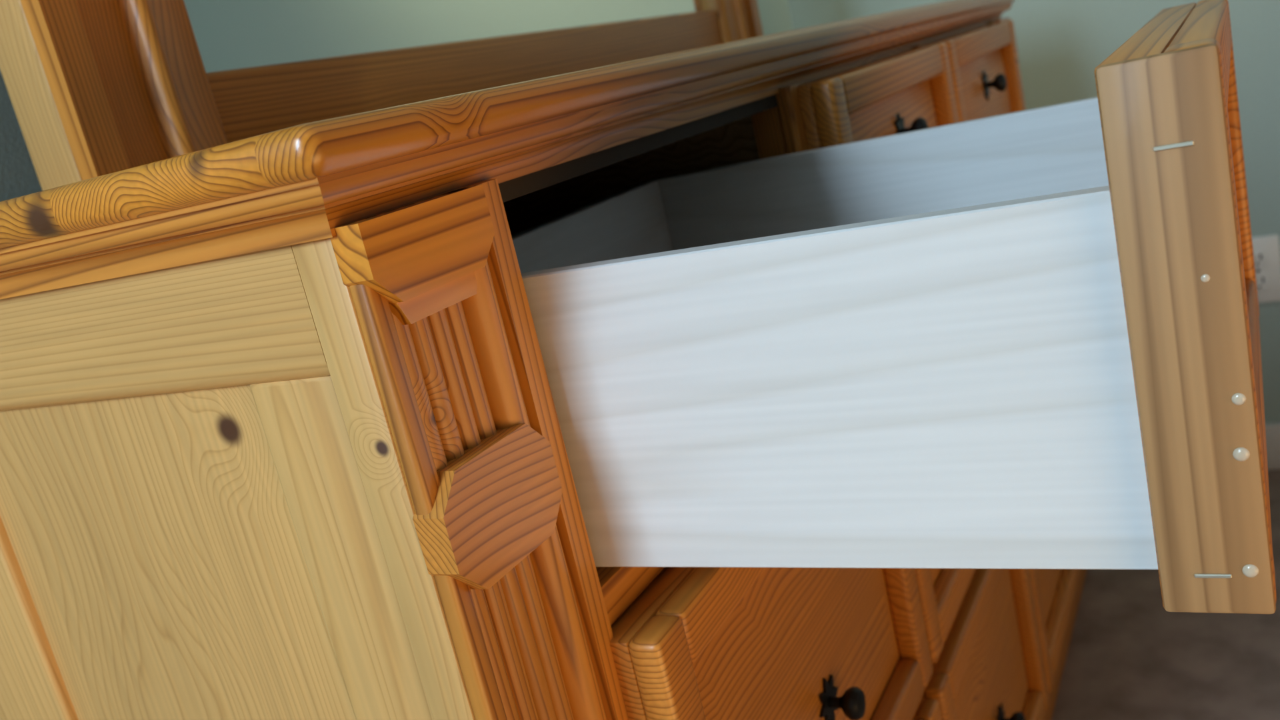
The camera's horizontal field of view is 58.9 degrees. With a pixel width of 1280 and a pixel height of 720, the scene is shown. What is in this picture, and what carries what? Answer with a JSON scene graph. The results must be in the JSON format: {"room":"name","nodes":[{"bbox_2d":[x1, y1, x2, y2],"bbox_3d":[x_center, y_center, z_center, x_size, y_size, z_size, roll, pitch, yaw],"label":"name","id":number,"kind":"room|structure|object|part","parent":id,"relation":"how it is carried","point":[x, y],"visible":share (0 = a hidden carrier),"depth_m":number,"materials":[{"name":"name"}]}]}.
{"room":"bedroom","nodes":[
{"label":"bedroom","id":0,"kind":"room"},
{"bbox_2d":[0,0,792,201],"bbox_3d":[-0.604,-0.390,0.611,0.100,2.500,3.700,-6,15,29],"label":"wall","id":1,"kind":"structure","parent":0,"point":[19,177],"depth_m":0.78,"materials":[{"name":"green paint"}]},
{"bbox_2d":[787,0,1279,423],"bbox_3d":[1.818,-1.103,1.213,3.640,2.500,0.100,-6,15,29],"label":"wall","id":2,"kind":"structure","parent":0,"point":[1061,44],"depth_m":1.91,"materials":[{"name":"green paint"}]},
{"bbox_2d":[1252,234,1279,302],"bbox_3d":[1.040,-0.151,1.907,0.070,0.114,0.010,-6,15,29],"label":"electrical outlet","id":3,"kind":"object","parent":2,"relation":"attached to","point":[1266,249],"visible":0.62,"depth_m":1.90,"materials":[{"name":"white plastic"}]},
{"bbox_2d":[1265,422,1279,469],"bbox_3d":[2.060,0.059,1.444,3.640,0.085,0.014,-6,15,29],"label":"baseboard","id":4,"kind":"structure","parent":2,"relation":"attached to","point":[1273,430],"depth_m":1.97,"materials":[{"name":"white"}]},
{"bbox_2d":[1051,469,1279,719],"bbox_3d":[1.308,0.684,-0.002,3.840,0.100,3.700,-6,15,29],"label":"floor","id":5,"kind":"structure","parent":0,"point":[1129,657],"depth_m":1.52,"materials":[{"name":"brown carpet"}]},
{"bbox_2d":[0,0,1276,719],"bbox_3d":[0.231,0.131,1.135,0.712,0.898,1.450,-6,15,29],"label":"dresser","id":6,"kind":"object","parent":5,"relation":"on","point":[823,371],"visible":1,"depth_m":0.49,"materials":[{"name":"brown wood"}]},
{"bbox_2d":[0,0,763,190],"bbox_3d":[-0.198,-0.723,1.048,0.063,0.950,1.124,-6,15,29],"label":"dresser mirror","id":7,"kind":"object","parent":6,"relation":"on","point":[95,88],"depth_m":0.82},
{"bbox_3d":[0.278,0.111,1.103,0.032,0.792,1.200,-6,15,29],"label":"frame","id":8,"kind":"part","parent":6,"relation":"part of","materials":[{"name":"wood"}]},
{"bbox_3d":[-0.042,0.209,0.820,0.412,0.256,0.396,-6,15,29],"label":"drawer","id":9,"kind":"part","parent":6,"relation":"part of","materials":[{"name":"brown wood"}]},
{"bbox_3d":[0.081,-0.153,1.101,0.412,0.199,0.391,-6,15,29],"label":"drawer","id":10,"kind":"part","parent":6,"relation":"part of","materials":[{"name":"brown wood"}]},
{"bbox_3d":[0.118,-0.049,0.639,0.397,0.200,0.399,-6,15,29],"label":"open drawer","id":11,"kind":"part","parent":6,"relation":"part of","materials":[{"name":"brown wood"}]},
{"bbox_3d":[0.020,0.475,0.885,0.412,0.256,0.396,-6,15,29],"label":"drawer","id":12,"kind":"part","parent":6,"relation":"part of","materials":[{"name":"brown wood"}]},
{"bbox_3d":[0.136,0.085,1.159,0.412,0.256,0.391,-6,15,29],"label":"drawer","id":13,"kind":"part","parent":6,"relation":"part of","materials":[{"name":"brown wood"}]},
{"bbox_3d":[0.259,-0.277,1.440,0.412,0.199,0.396,-6,15,29],"label":"drawer","id":14,"kind":"part","parent":6,"relation":"part of","materials":[{"name":"brown wood"}]},
{"bbox_3d":[0.199,0.351,1.223,0.412,0.256,0.391,-6,15,29],"label":"drawer","id":15,"kind":"part","parent":6,"relation":"part of","materials":[{"name":"brown wood"}]},
{"bbox_3d":[0.377,0.227,1.562,0.412,0.256,0.396,-6,15,29],"label":"drawer","id":16,"kind":"part","parent":6,"relation":"part of","materials":[{"name":"brown wood"}]}
]}

